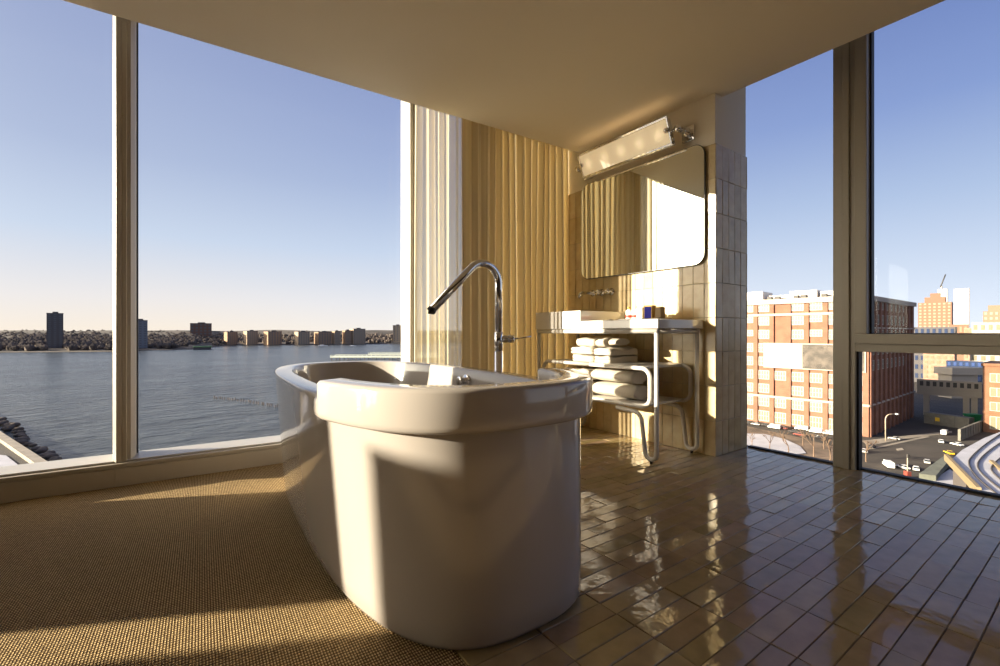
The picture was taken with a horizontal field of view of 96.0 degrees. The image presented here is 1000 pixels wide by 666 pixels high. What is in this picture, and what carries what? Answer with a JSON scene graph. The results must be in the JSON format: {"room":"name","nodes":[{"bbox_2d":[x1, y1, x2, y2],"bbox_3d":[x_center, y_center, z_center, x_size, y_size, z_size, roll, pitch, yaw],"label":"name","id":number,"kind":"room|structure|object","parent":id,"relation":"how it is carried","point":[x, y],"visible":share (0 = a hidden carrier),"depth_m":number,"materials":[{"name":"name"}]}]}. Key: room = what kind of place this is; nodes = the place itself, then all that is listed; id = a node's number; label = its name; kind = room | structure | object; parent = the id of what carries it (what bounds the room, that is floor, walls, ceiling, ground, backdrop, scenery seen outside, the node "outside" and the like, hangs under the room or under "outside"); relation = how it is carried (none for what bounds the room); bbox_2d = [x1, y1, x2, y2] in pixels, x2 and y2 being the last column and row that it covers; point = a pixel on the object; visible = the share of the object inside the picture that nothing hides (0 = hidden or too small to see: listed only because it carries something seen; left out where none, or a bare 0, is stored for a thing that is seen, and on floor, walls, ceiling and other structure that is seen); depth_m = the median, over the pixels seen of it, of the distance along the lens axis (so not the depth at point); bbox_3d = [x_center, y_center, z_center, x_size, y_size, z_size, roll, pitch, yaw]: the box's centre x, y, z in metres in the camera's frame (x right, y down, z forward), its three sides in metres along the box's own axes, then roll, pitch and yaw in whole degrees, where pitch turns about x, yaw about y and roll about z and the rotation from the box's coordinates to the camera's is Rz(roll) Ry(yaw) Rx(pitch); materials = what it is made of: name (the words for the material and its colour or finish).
{"room":"bathroom","nodes":[
{"label":"bathroom","id":0,"kind":"room"},
{"bbox_2d":[0,463,466,665],"bbox_3d":[-3.888,0.860,-2.675,10.563,0.120,6.560,0,0,-35],"label":"floor","id":1,"kind":"structure","parent":0,"point":[219,568],"depth_m":1.41,"materials":[{"name":"carpet"}]},
{"bbox_2d":[401,100,414,361],"bbox_3d":[0.081,-0.550,3.820,1.838,2.700,0.235,0,0,-33],"label":"window","id":2,"kind":"structure","parent":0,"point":[407,109],"depth_m":3.30,"materials":[{"name":"beige"}]},
{"bbox_2d":[63,0,944,152],"bbox_3d":[-2.907,-1.610,-2.025,12.915,0.120,6.478,0,0,-35],"label":"ceiling","id":3,"kind":"structure","parent":0,"point":[578,76],"depth_m":2.43,"materials":[{"name":"white paint"}]},
{"bbox_2d":[568,87,746,456],"bbox_3d":[1.133,-0.550,3.599,0.415,2.700,1.448,0,0,-35],"label":"wall","id":4,"kind":"structure","parent":0,"point":[713,291],"depth_m":3.07,"materials":[{"name":"beige tile"}]},
{"bbox_2d":[577,288,613,298],"bbox_3d":[0.763,-0.315,3.611,0.179,0.079,0.260,0,0,-35],"label":"faucet","id":5,"kind":"object","parent":4,"relation":"attached to","point":[609,291],"visible":1,"depth_m":3.64,"materials":[{"name":"silver metal"}]},
{"bbox_2d":[575,116,694,180],"bbox_3d":[0.943,-1.351,3.375,0.190,0.174,1.006,0,0,-35],"label":"vanity light","id":6,"kind":"object","parent":4,"relation":"attached to","point":[656,136],"visible":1,"depth_m":3.26,"materials":[{"name":"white glass"}]},
{"bbox_2d":[579,119,669,175],"bbox_3d":[0.899,-1.351,3.344,0.064,0.154,0.802,0,0,-35],"label":"diffuser","id":7,"kind":"object","parent":6,"relation":"attached to","point":[652,137],"depth_m":3.29,"materials":[{"name":"white glass"}]},
{"bbox_2d":[581,145,705,278],"bbox_3d":[1.020,-0.846,3.385,0.022,0.799,1.103,0,0,-35],"label":"mirror","id":8,"kind":"object","parent":4,"relation":"attached to","point":[650,216],"visible":1,"depth_m":3.29,"materials":[{"name":"grey mirror"}]},
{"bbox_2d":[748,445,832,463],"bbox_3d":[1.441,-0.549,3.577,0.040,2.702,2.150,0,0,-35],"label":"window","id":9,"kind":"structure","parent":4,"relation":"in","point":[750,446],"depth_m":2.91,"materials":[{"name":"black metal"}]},
{"bbox_2d":[454,426,999,665],"bbox_3d":[1.544,0.858,1.163,2.735,0.124,6.500,0,0,-35],"label":"floor","id":10,"kind":"structure","parent":0,"point":[747,556],"depth_m":1.54,"materials":[{"name":"tile"}]},
{"bbox_2d":[275,361,592,649],"bbox_3d":[-0.475,0.469,2.045,0.940,0.662,2.060,0,0,-35],"label":"bathtub","id":11,"kind":"object","parent":10,"relation":"on","point":[442,501],"visible":1,"depth_m":1.18,"materials":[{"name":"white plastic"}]},
{"bbox_2d":[427,259,531,371],"bbox_3d":[-0.112,0.213,2.289,0.570,1.173,0.129,0,0,-29],"label":"tub filler","id":12,"kind":"object","parent":10,"relation":"on","point":[499,338],"visible":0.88,"depth_m":2.34,"materials":[{"name":"silver metal"}]},
{"bbox_2d":[536,329,699,463],"bbox_3d":[0.802,0.388,3.271,0.466,0.823,1.112,0,0,-35],"label":"frame","id":13,"kind":"object","parent":10,"relation":"on","point":[655,399],"visible":0.62,"depth_m":2.94,"materials":[{"name":"grey metal"}]},
{"bbox_2d":[573,354,607,361],"bbox_3d":[0.718,0.183,3.357,0.320,0.057,0.217,0,0,-35],"label":"folded towel","id":14,"kind":"object","parent":13,"relation":"on","point":[576,357],"visible":0.55,"depth_m":3.26,"materials":[{"name":"beige fabric"}]},
{"bbox_2d":[571,346,606,354],"bbox_3d":[0.706,0.127,3.358,0.317,0.061,0.224,0,0,-35],"label":"folded towel","id":15,"kind":"object","parent":14,"relation":"on","point":[589,350],"visible":0.67,"depth_m":3.25,"materials":[{"name":"beige fabric"}]},
{"bbox_2d":[576,338,603,346],"bbox_3d":[0.719,0.069,3.347,0.267,0.064,0.185,0,0,-35],"label":"folded towel","id":16,"kind":"object","parent":15,"relation":"on","point":[582,341],"visible":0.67,"depth_m":3.27,"materials":[{"name":"beige fabric"}]},
{"bbox_2d":[595,355,637,362],"bbox_3d":[0.832,0.185,3.207,0.328,0.052,0.145,0,0,-35],"label":"folded towel","id":17,"kind":"object","parent":13,"relation":"on","point":[618,358],"visible":0.94,"depth_m":3.13,"materials":[{"name":"beige fabric"}]},
{"bbox_2d":[594,346,637,355],"bbox_3d":[0.826,0.129,3.199,0.324,0.057,0.159,0,0,-35],"label":"folded towel","id":18,"kind":"object","parent":17,"relation":"on","point":[610,351],"visible":1,"depth_m":3.12,"materials":[{"name":"beige fabric"}]},
{"bbox_2d":[595,338,620,346],"bbox_3d":[0.775,0.068,3.212,0.206,0.065,0.080,0,0,-35],"label":"folded towel","id":19,"kind":"object","parent":18,"relation":"on","point":[600,342],"visible":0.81,"depth_m":3.15,"materials":[{"name":"beige fabric"}]},
{"bbox_2d":[608,338,629,345],"bbox_3d":[0.834,0.066,3.156,0.157,0.053,0.070,0,0,-35],"label":"rolled towel","id":20,"kind":"object","parent":18,"relation":"on","point":[615,341],"visible":1,"depth_m":3.12,"materials":[{"name":"beige fabric"}]},
{"bbox_2d":[556,359,681,368],"bbox_3d":[0.806,0.219,3.265,0.423,0.014,0.870,0,0,-35],"label":"shelf","id":21,"kind":"object","parent":13,"relation":"attached to","point":[639,364],"depth_m":3.06,"materials":[{"name":"white metal"}]},
{"bbox_2d":[536,310,702,335],"bbox_3d":[0.809,-0.064,3.272,0.487,0.186,1.127,0,0,-35],"label":"washbasin","id":22,"kind":"object","parent":13,"relation":"on","point":[580,319],"visible":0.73,"depth_m":3.19,"materials":[{"name":"grey ceramic"}]},
{"bbox_2d":[536,311,561,329],"bbox_3d":[0.568,-0.091,3.609,0.487,0.132,0.298,0,0,-35],"label":"basin","id":23,"kind":"object","parent":22,"relation":"in","point":[544,320],"depth_m":3.45,"materials":[{"name":"grey ceramic"}]},
{"bbox_2d":[562,310,624,328],"bbox_3d":[0.713,-0.091,3.407,0.487,0.132,0.192,0,0,-35],"label":"basin","id":24,"kind":"object","parent":22,"relation":"in","point":[570,319],"depth_m":3.28,"materials":[{"name":"grey ceramic"}]},
{"bbox_2d":[581,319,702,328],"bbox_3d":[0.953,-0.053,3.070,0.487,0.058,0.632,0,0,-35],"label":"countertop","id":25,"kind":"structure","parent":22,"relation":"on","point":[633,323],"depth_m":2.84,"materials":[{"name":"grey ceramic"}]},
{"bbox_2d":[618,318,671,319],"bbox_3d":[0.993,-0.088,3.094,0.150,0.012,0.325,0,0,-35],"label":"tray","id":26,"kind":"object","parent":22,"relation":"on","point":[639,318],"visible":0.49,"depth_m":2.99,"materials":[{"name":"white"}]},
{"bbox_2d":[626,307,631,318],"bbox_3d":[0.916,-0.135,3.193,0.045,0.092,0.046,0,0,-35],"label":"toiletry bottle","id":27,"kind":"object","parent":26,"relation":"on","point":[629,311],"visible":0.82,"depth_m":3.17,"materials":[{"name":"white plastic"}]},
{"bbox_2d":[632,307,636,318],"bbox_3d":[0.945,-0.135,3.152,0.045,0.092,0.046,0,0,-35],"label":"toiletry bottle","id":28,"kind":"object","parent":26,"relation":"on","point":[634,308],"visible":0.66,"depth_m":3.13,"materials":[{"name":"white plastic"}]},
{"bbox_2d":[636,307,643,318],"bbox_3d":[0.977,-0.131,3.107,0.051,0.084,0.050,0,0,-35],"label":"carton","id":29,"kind":"object","parent":26,"relation":"on","point":[639,310],"visible":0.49,"depth_m":3.09,"materials":[{"name":"white"}]},
{"bbox_2d":[637,309,641,318],"bbox_3d":[0.957,-0.129,3.092,0.001,0.068,0.042,0,0,-35],"label":"print","id":30,"kind":"object","parent":29,"relation":"attached to","point":[639,311],"depth_m":3.09,"materials":[{"name":"white paper"}]},
{"bbox_2d":[644,305,655,317],"bbox_3d":[1.017,-0.136,3.051,0.051,0.094,0.062,0,0,-35],"label":"carton","id":31,"kind":"object","parent":26,"relation":"on","point":[649,310],"visible":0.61,"depth_m":3.03,"materials":[{"name":"blue cardboard"}]},
{"bbox_2d":[644,307,650,317],"bbox_3d":[0.997,-0.134,3.036,0.001,0.078,0.054,0,0,-35],"label":"print","id":32,"kind":"object","parent":31,"relation":"attached to","point":[647,310],"depth_m":3.04,"materials":[{"name":"blue paper"}]},
{"bbox_2d":[655,307,664,317],"bbox_3d":[1.066,-0.130,2.999,0.051,0.082,0.042,0,0,-35],"label":"carton","id":33,"kind":"object","parent":26,"relation":"on","point":[659,311],"visible":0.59,"depth_m":2.98,"materials":[{"name":"brown cardboard"}]},
{"bbox_2d":[655,308,659,317],"bbox_3d":[1.046,-0.128,2.984,0.001,0.066,0.034,0,0,-35],"label":"print","id":34,"kind":"object","parent":33,"relation":"attached to","point":[657,310],"depth_m":2.98,"materials":[{"name":"brown paper"}]},
{"bbox_2d":[593,379,652,399],"bbox_3d":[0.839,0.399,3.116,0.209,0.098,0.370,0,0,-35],"label":"rolled towel","id":35,"kind":"object","parent":13,"relation":"on","point":[624,390],"visible":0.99,"depth_m":3.02,"materials":[{"name":"beige fabric"}]},
{"bbox_2d":[566,367,612,379],"bbox_3d":[0.665,0.301,3.423,0.322,0.080,0.300,0,0,-35],"label":"folded towel","id":36,"kind":"object","parent":35,"relation":"on","point":[588,370],"visible":0.28,"depth_m":3.32,"materials":[{"name":"beige fabric"}]},
{"bbox_2d":[591,368,647,383],"bbox_3d":[0.825,0.299,3.118,0.204,0.090,0.362,0,0,-35],"label":"rolled towel","id":37,"kind":"object","parent":35,"relation":"on","point":[616,375],"visible":1,"depth_m":3.02,"materials":[{"name":"beige fabric"}]},
{"bbox_2d":[593,394,681,405],"bbox_3d":[0.806,0.455,3.265,0.423,0.014,0.870,0,0,-35],"label":"shelf","id":38,"kind":"object","parent":13,"relation":"attached to","point":[597,397],"depth_m":3.00,"materials":[{"name":"white metal"}]},
{"bbox_2d":[833,31,999,497],"bbox_3d":[2.580,-0.549,1.949,0.135,2.702,1.896,0,0,-35],"label":"window","id":39,"kind":"structure","parent":10,"relation":"on","point":[853,61],"depth_m":2.61,"materials":[{"name":"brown metal"}]},
{"bbox_3d":[-3.829,-0.550,1.264,2.066,2.700,0.282,0,0,-35],"label":"wall","id":40,"kind":"structure","parent":0,"visible":0},
{"bbox_2d":[0,15,120,503],"bbox_3d":[-2.514,-0.550,2.122,1.140,2.700,0.235,0,0,-33],"label":"window","id":41,"kind":"structure","parent":40,"relation":"in","point":[20,482],"depth_m":2.34,"materials":[{"name":"beige metal"}]},
{"bbox_2d":[115,18,282,486],"bbox_3d":[-1.352,-0.550,2.882,1.673,2.700,0.235,0,0,-33],"label":"window","id":42,"kind":"structure","parent":40,"relation":"in","point":[135,466],"depth_m":2.43,"materials":[{"name":"beige metal"}]},
{"bbox_3d":[-2.757,-2.050,-1.697,13.540,0.300,7.238,0,0,-35],"label":"ceiling slab","id":43,"kind":"structure","parent":0,"visible":0},
{"bbox_2d":[414,105,461,365],"bbox_3d":[-0.404,-0.547,3.296,0.479,2.665,0.077,0,0,-42],"label":"sheer curtain","id":44,"kind":"object","parent":43,"relation":"hanging from","point":[438,135],"visible":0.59,"depth_m":3.23,"materials":[{"name":"fabric"}]},
{"bbox_2d":[462,118,567,376],"bbox_3d":[0.161,-0.547,3.679,1.084,2.665,0.076,0,0,-35],"label":"curtain","id":45,"kind":"object","parent":43,"relation":"hanging from","point":[515,187],"visible":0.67,"depth_m":3.64,"materials":[{"name":"fabric"}]},
{"label":"outside","id":46,"kind":"structure","parent":0,"visible":0},
{"bbox_2d":[0,382,995,477],"bbox_3d":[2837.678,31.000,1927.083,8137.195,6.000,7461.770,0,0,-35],"label":"ground","id":47,"kind":"structure","parent":46,"point":[919,450],"depth_m":116.66,"materials":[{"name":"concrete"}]},
{"bbox_2d":[0,455,17,466],"bbox_3d":[-111.729,27.925,98.538,16.079,0.150,28.424,0,0,-35],"label":"snow","id":48,"kind":"object","parent":47,"relation":"on","point":[5,460],"visible":0.6,"depth_m":97.16,"materials":[{"name":"white snow"}]},
{"bbox_2d":[0,431,45,462],"bbox_3d":[-221.001,27.550,180.002,145.637,0.900,398.082,0,0,-35],"label":"kerb","id":49,"kind":"object","parent":47,"relation":"on","point":[20,450],"visible":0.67,"depth_m":104.24,"materials":[{"name":"concrete"}]},
{"bbox_2d":[768,423,780,428],"bbox_3d":[79.661,27.231,130.688,1.199,1.288,3.190,0,0,-41],"label":"van","id":50,"kind":"object","parent":47,"relation":"on","point":[778,426],"visible":1,"depth_m":130.14,"materials":[{"name":"white paint"}]},
{"bbox_2d":[794,425,808,430],"bbox_3d":[86.214,27.231,128.677,1.199,1.288,3.190,0,0,-41],"label":"van","id":51,"kind":"object","parent":47,"relation":"on","point":[797,426],"visible":0.88,"depth_m":128.19,"materials":[{"name":"white paint"}]},
{"bbox_2d":[809,427,822,433],"bbox_3d":[87.698,27.231,125.085,1.199,1.288,3.190,0,0,-41],"label":"van","id":52,"kind":"object","parent":47,"relation":"on","point":[816,430],"visible":0.76,"depth_m":124.64,"materials":[{"name":"white paint"}]},
{"bbox_2d":[747,290,916,436],"bbox_3d":[99.648,7.489,157.066,56.426,41.021,59.823,0,0,-35],"label":"building","id":53,"kind":"structure","parent":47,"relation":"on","point":[782,396],"depth_m":134.07,"materials":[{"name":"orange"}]},
{"bbox_2d":[763,343,865,372],"bbox_3d":[89.839,6.987,129.980,2.756,7.587,24.851,0,0,-35],"label":"billboard","id":54,"kind":"object","parent":53,"relation":"attached to","point":[805,356],"visible":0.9,"depth_m":131.80,"materials":[{"name":"beige stone"}]},
{"bbox_2d":[882,460,894,468],"bbox_3d":[80.704,27.291,93.480,1.199,1.288,3.190,0,0,24],"label":"van","id":55,"kind":"object","parent":47,"relation":"on","point":[888,463],"visible":1,"depth_m":92.26,"materials":[{"name":"white paint"}]},
{"bbox_2d":[896,464,910,469],"bbox_3d":[82.793,27.525,92.449,1.034,0.820,2.475,0,0,1],"label":"car","id":56,"kind":"object","parent":47,"relation":"on","point":[903,466],"visible":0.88,"depth_m":91.79,"materials":[{"name":"white paint"}]},
{"bbox_2d":[904,454,910,475],"bbox_3d":[78.419,25.706,86.598,1.116,4.589,1.116,0,0,-35],"label":"signal pole","id":57,"kind":"object","parent":47,"relation":"on","point":[907,473],"visible":0.74,"depth_m":86.38,"materials":[{"name":"beige"}]},
{"bbox_2d":[919,456,948,480],"bbox_3d":[89.954,27.400,91.668,24.210,1.200,2.394,0,0,-35],"label":"wall","id":58,"kind":"structure","parent":47,"relation":"on","point":[933,472],"depth_m":87.39,"materials":[{"name":"grey concrete"}]},
{"bbox_2d":[918,293,952,326],"bbox_3d":[547.503,-10.578,565.956,21.175,77.156,31.922,0,0,-35],"label":"brick tower","id":59,"kind":"structure","parent":47,"relation":"on","point":[935,312],"depth_m":559.95,"materials":[{"name":"orange brick"}]},
{"bbox_2d":[914,327,956,381],"bbox_3d":[243.678,12.472,253.718,13.387,31.056,20.057,0,0,-35],"label":"block","id":60,"kind":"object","parent":47,"relation":"on","point":[918,357],"visible":0.16,"depth_m":252.76,"materials":[{"name":"grey"}]},
{"bbox_2d":[923,353,955,379],"bbox_3d":[228.633,18.511,234.254,8.229,18.978,12.245,0,0,-35],"label":"building","id":61,"kind":"structure","parent":47,"relation":"on","point":[930,361],"depth_m":233.42,"materials":[{"name":"beige concrete"}]},
{"bbox_2d":[937,289,947,301],"bbox_3d":[611.860,-15.967,621.929,7.033,87.933,10.472,0,0,-35],"label":"block","id":62,"kind":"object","parent":47,"relation":"on","point":[944,292],"visible":0.23,"depth_m":618.59,"materials":[{"name":"grey concrete"}]},
{"bbox_2d":[936,469,952,484],"bbox_3d":[86.609,27.890,85.474,15.343,0.180,4.968,0,0,-35],"label":"snow strip","id":63,"kind":"object","parent":47,"relation":"on","point":[946,477],"visible":0.41,"depth_m":86.27,"materials":[{"name":"white snow"}]},
{"bbox_2d":[924,412,973,427],"bbox_3d":[134.152,26.300,134.672,5.448,3.400,10.931,0,0,-35],"label":"building","id":64,"kind":"structure","parent":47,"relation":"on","point":[948,420],"depth_m":133.81,"materials":[{"name":"grey concrete"}]},
{"bbox_2d":[917,379,981,415],"bbox_3d":[150.347,21.923,150.792,9.407,12.153,16.062,0,0,-35],"label":"building","id":65,"kind":"structure","parent":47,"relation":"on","point":[927,387],"depth_m":147.58,"materials":[{"name":"grey concrete"}]},
{"bbox_2d":[934,367,982,397],"bbox_3d":[197.356,21.494,194.000,15.066,13.011,13.946,0,0,-35],"label":"building","id":66,"kind":"structure","parent":47,"relation":"on","point":[968,374],"depth_m":190.98,"materials":[{"name":"grey concrete"}]},
{"bbox_2d":[949,324,968,359],"bbox_3d":[338.413,11.067,331.919,7.040,33.867,10.451,0,0,-35],"label":"building","id":67,"kind":"structure","parent":47,"relation":"on","point":[960,328],"depth_m":329.18,"materials":[{"name":"orange brick"}]},
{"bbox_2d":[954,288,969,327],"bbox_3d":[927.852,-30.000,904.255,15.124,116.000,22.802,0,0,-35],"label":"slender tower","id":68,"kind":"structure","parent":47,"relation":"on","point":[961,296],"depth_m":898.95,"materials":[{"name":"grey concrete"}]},
{"bbox_2d":[946,360,982,391],"bbox_3d":[224.347,20.808,217.339,8.543,14.383,12.710,0,0,-35],"label":"glass building","id":69,"kind":"structure","parent":47,"relation":"on","point":[949,363],"depth_m":214.30,"materials":[{"name":"blue glass"}]},
{"bbox_2d":[964,328,971,360],"bbox_3d":[317.641,12.500,301.739,6.418,31.000,9.501,0,0,-35],"label":"building","id":70,"kind":"structure","parent":47,"relation":"on","point":[966,330],"depth_m":302.07,"materials":[{"name":"beige concrete"}]},
{"bbox_2d":[958,420,982,440],"bbox_3d":[127.926,26.500,122.147,22.009,3.000,1.705,0,0,-35],"label":"hoarding","id":71,"kind":"object","parent":47,"relation":"on","point":[965,432],"visible":1,"depth_m":121.25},
{"bbox_2d":[944,432,999,493],"bbox_3d":[92.445,22.500,75.332,115.930,11.000,15.164,0,0,-35],"label":"deck","id":72,"kind":"object","parent":47,"relation":"on","point":[976,466],"visible":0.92,"depth_m":58.98,"materials":[{"name":"white concrete"}]},
{"bbox_2d":[963,413,982,422],"bbox_3d":[145.661,26.550,138.705,4.324,2.900,4.044,0,0,-35],"label":"covered porch","id":73,"kind":"object","parent":47,"relation":"on","point":[977,417],"visible":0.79,"depth_m":137.69,"materials":[{"name":"green"}]},
{"bbox_2d":[970,355,999,362],"bbox_3d":[266.414,19.733,243.290,11.829,16.533,17.734,0,0,-35],"label":"roofed building","id":74,"kind":"structure","parent":47,"relation":"on","point":[984,358],"depth_m":242.07,"materials":[{"name":"grey"}]},
{"bbox_2d":[972,322,999,332],"bbox_3d":[308.820,10.889,283.179,11.441,34.222,17.143,0,0,-35],"label":"building","id":75,"kind":"structure","parent":47,"relation":"on","point":[993,327],"depth_m":281.28,"materials":[{"name":"beige stone"}]},
{"bbox_2d":[981,361,999,432],"bbox_3d":[147.892,18.340,126.215,18.759,19.320,16.466,0,0,-35],"label":"building","id":76,"kind":"structure","parent":47,"relation":"on","point":[991,369],"depth_m":125.71,"materials":[{"name":"brick"}]},
{"bbox_2d":[983,305,999,322],"bbox_3d":[583.035,-1.889,525.118,18.219,59.778,27.446,0,0,-35],"label":"apartment tower","id":77,"kind":"structure","parent":47,"relation":"on","point":[993,313],"depth_m":524.74,"materials":[{"name":"brown brick"}]},
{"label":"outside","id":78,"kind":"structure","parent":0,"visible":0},
{"bbox_2d":[747,426,832,460],"bbox_3d":[66.601,27.940,109.895,40.947,0.120,39.113,0,0,-35],"label":"park","id":79,"kind":"structure","parent":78,"point":[819,452],"depth_m":111.02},
{"bbox_2d":[762,431,777,448],"bbox_3d":[63.491,25.552,106.084,3.903,4.678,2.484,0,0,-35],"label":"bare tree","id":80,"kind":"object","parent":79,"relation":"on","point":[771,431],"visible":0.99,"depth_m":105.93,"materials":[{"name":"brown plant"}]},
{"bbox_2d":[747,434,805,453],"bbox_3d":[66.293,27.815,112.936,21.531,0.130,19.940,0,0,-35],"label":"snow","id":81,"kind":"object","parent":79,"relation":"on","point":[777,443],"visible":0.52,"depth_m":112.49,"materials":[{"name":"white snow"}]},
{"bbox_2d":[780,430,788,451],"bbox_3d":[65.099,25.137,103.269,2.931,5.525,2.290,0,0,-35],"label":"bare tree","id":82,"kind":"object","parent":79,"relation":"on","point":[780,430],"visible":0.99,"depth_m":102.71,"materials":[{"name":"brown plant"}]},
{"bbox_2d":[801,434,814,456],"bbox_3d":[69.467,25.234,101.379,3.086,5.317,2.753,0,0,-35],"label":"bare tree","id":83,"kind":"object","parent":79,"relation":"on","point":[802,434],"visible":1,"depth_m":101.17,"materials":[{"name":"brown plant"}]},
{"bbox_2d":[820,437,832,460],"bbox_3d":[70.868,25.064,96.686,3.411,5.658,3.189,0,0,-35],"label":"bare tree","id":84,"kind":"object","parent":79,"relation":"on","point":[824,437],"visible":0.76,"depth_m":96.78,"materials":[{"name":"brown plant"}]},
{"bbox_2d":[865,440,875,461],"bbox_3d":[79.512,25.445,96.528,3.499,4.885,2.074,0,0,-35],"label":"bare tree","id":85,"kind":"object","parent":79,"relation":"on","point":[867,449],"visible":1,"depth_m":96.83,"materials":[{"name":"brown plant"}]},
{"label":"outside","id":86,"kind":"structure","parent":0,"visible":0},
{"bbox_2d":[0,330,400,351],"bbox_3d":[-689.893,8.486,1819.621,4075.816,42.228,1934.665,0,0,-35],"label":"hills","id":87,"kind":"structure","parent":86,"point":[28,332],"depth_m":1003.34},
{"bbox_2d":[46,312,63,348],"bbox_3d":[-721.867,-2.406,729.978,22.007,62.411,17.593,0,0,-35],"label":"building","id":88,"kind":"structure","parent":87,"relation":"on","point":[54,320],"depth_m":724.62,"materials":[{"name":"grey"}]},
{"bbox_2d":[138,319,147,347],"bbox_3d":[-619.943,2.633,775.468,21.047,52.333,15.689,0,0,-35],"label":"building","id":89,"kind":"structure","parent":87,"relation":"on","point":[142,324],"depth_m":772.68,"materials":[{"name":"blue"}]},
{"bbox_2d":[0,329,392,350],"bbox_3d":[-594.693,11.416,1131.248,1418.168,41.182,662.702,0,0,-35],"label":"woodland","id":90,"kind":"object","parent":87,"relation":"on","point":[76,341],"visible":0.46,"depth_m":867.47,"materials":[{"name":"green plant"}]},
{"bbox_2d":[190,322,211,336],"bbox_3d":[-724.772,-1.900,1090.795,44.654,45.400,27.956,0,0,-35],"label":"building","id":91,"kind":"structure","parent":87,"relation":"on","point":[200,328],"depth_m":1081.57,"materials":[{"name":"brown"}]},
{"bbox_2d":[224,331,237,344],"bbox_3d":[-620.163,12.326,1036.698,27.452,32.948,22.886,0,0,-35],"label":"building","id":92,"kind":"structure","parent":87,"relation":"on","point":[231,337],"depth_m":1031.16,"materials":[{"name":"brown brick"}]},
{"bbox_2d":[243,330,257,344],"bbox_3d":[-578.265,11.398,1043.806,30.054,34.804,24.427,0,0,-35],"label":"building","id":93,"kind":"structure","parent":87,"relation":"on","point":[250,337],"depth_m":1036.96,"materials":[{"name":"grey concrete"}]},
{"bbox_2d":[263,330,281,344],"bbox_3d":[-531.627,11.853,1052.776,38.031,33.894,30.159,0,0,-35],"label":"building","id":94,"kind":"structure","parent":87,"relation":"on","point":[272,337],"depth_m":1044.33,"materials":[{"name":"brown brick"}]},
{"bbox_2d":[294,331,309,344],"bbox_3d":[-468.692,12.075,1065.891,32.713,33.450,25.124,0,0,-35],"label":"building","id":95,"kind":"structure","parent":87,"relation":"on","point":[300,337],"depth_m":1057.67,"materials":[{"name":"beige brick"}]},
{"bbox_2d":[314,331,331,344],"bbox_3d":[-430.845,12.537,1094.456,38.563,32.525,28.816,0,0,-35],"label":"building","id":96,"kind":"structure","parent":87,"relation":"on","point":[322,337],"depth_m":1086.73,"materials":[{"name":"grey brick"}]},
{"bbox_2d":[332,330,340,343],"bbox_3d":[-403.706,11.549,1109.785,19.418,34.502,17.946,0,0,-35],"label":"building","id":97,"kind":"structure","parent":87,"relation":"on","point":[336,335],"depth_m":1104.65,"materials":[{"name":"grey concrete"}]},
{"bbox_2d":[342,329,351,343],"bbox_3d":[-382.242,10.535,1124.855,20.620,36.529,17.966,0,0,-35],"label":"building","id":98,"kind":"structure","parent":87,"relation":"on","point":[346,334],"depth_m":1119.86,"materials":[{"name":"brown concrete"}]},
{"bbox_2d":[350,328,364,343],"bbox_3d":[-361.713,8.483,1142.679,36.548,40.634,26.031,0,0,-35],"label":"building","id":99,"kind":"structure","parent":87,"relation":"on","point":[358,334],"depth_m":1133.89,"materials":[{"name":"beige brick"}]},
{"bbox_2d":[393,324,400,341],"bbox_3d":[-281.805,3.333,1237.196,29.173,50.933,23.885,0,0,-35],"label":"building","id":100,"kind":"structure","parent":87,"relation":"on","point":[396,328],"depth_m":1229.92,"materials":[{"name":"grey concrete"}]},
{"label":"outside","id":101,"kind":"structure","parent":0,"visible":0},
{"bbox_2d":[0,344,400,460],"bbox_3d":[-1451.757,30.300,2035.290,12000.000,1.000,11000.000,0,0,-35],"label":"river water","id":102,"kind":"structure","parent":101,"point":[63,401],"depth_m":223.49,"materials":[{"name":"liquid"}]},
{"bbox_2d":[0,417,61,460],"bbox_3d":[-129.530,29.472,122.678,34.268,2.110,101.770,0,0,-35],"label":"rocks","id":103,"kind":"object","parent":102,"relation":"on","point":[19,432],"visible":0.74,"depth_m":121.38},
{"bbox_2d":[193,346,211,349],"bbox_3d":[-522.269,26.800,789.502,28.561,6.000,17.003,0,0,-35],"label":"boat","id":104,"kind":"object","parent":102,"relation":"on","point":[194,347],"visible":0.96,"depth_m":782.93,"materials":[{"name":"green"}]},
{"bbox_2d":[330,355,400,359],"bbox_3d":[-122.626,27.300,486.793,102.180,6.000,84.098,0,0,-35],"label":"pier","id":105,"kind":"structure","parent":102,"relation":"in","point":[335,356],"depth_m":481.58,"materials":[{"name":"grey concrete"}]},
{"bbox_2d":[368,352,400,354],"bbox_3d":[-116.425,27.300,551.123,79.270,6.000,56.606,0,0,-35],"label":"pier","id":106,"kind":"structure","parent":102,"relation":"in","point":[374,353],"depth_m":544.84,"materials":[{"name":"grey concrete"}]},
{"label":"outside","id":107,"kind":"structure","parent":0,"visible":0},
{"bbox_2d":[863,431,951,450],"bbox_3d":[107.591,27.970,119.265,44.075,0.060,11.353,0,0,-35],"label":"paving","id":108,"kind":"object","parent":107,"point":[920,436],"visible":0.95,"depth_m":117.51,"materials":[{"name":"concrete"}]},
{"bbox_2d":[885,413,898,440],"bbox_3d":[101.182,24.429,116.079,2.966,7.142,2.314,0,0,-35],"label":"street lamp","id":109,"kind":"object","parent":108,"relation":"on","point":[895,413],"visible":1,"depth_m":116.03,"materials":[{"name":"beige metal"}]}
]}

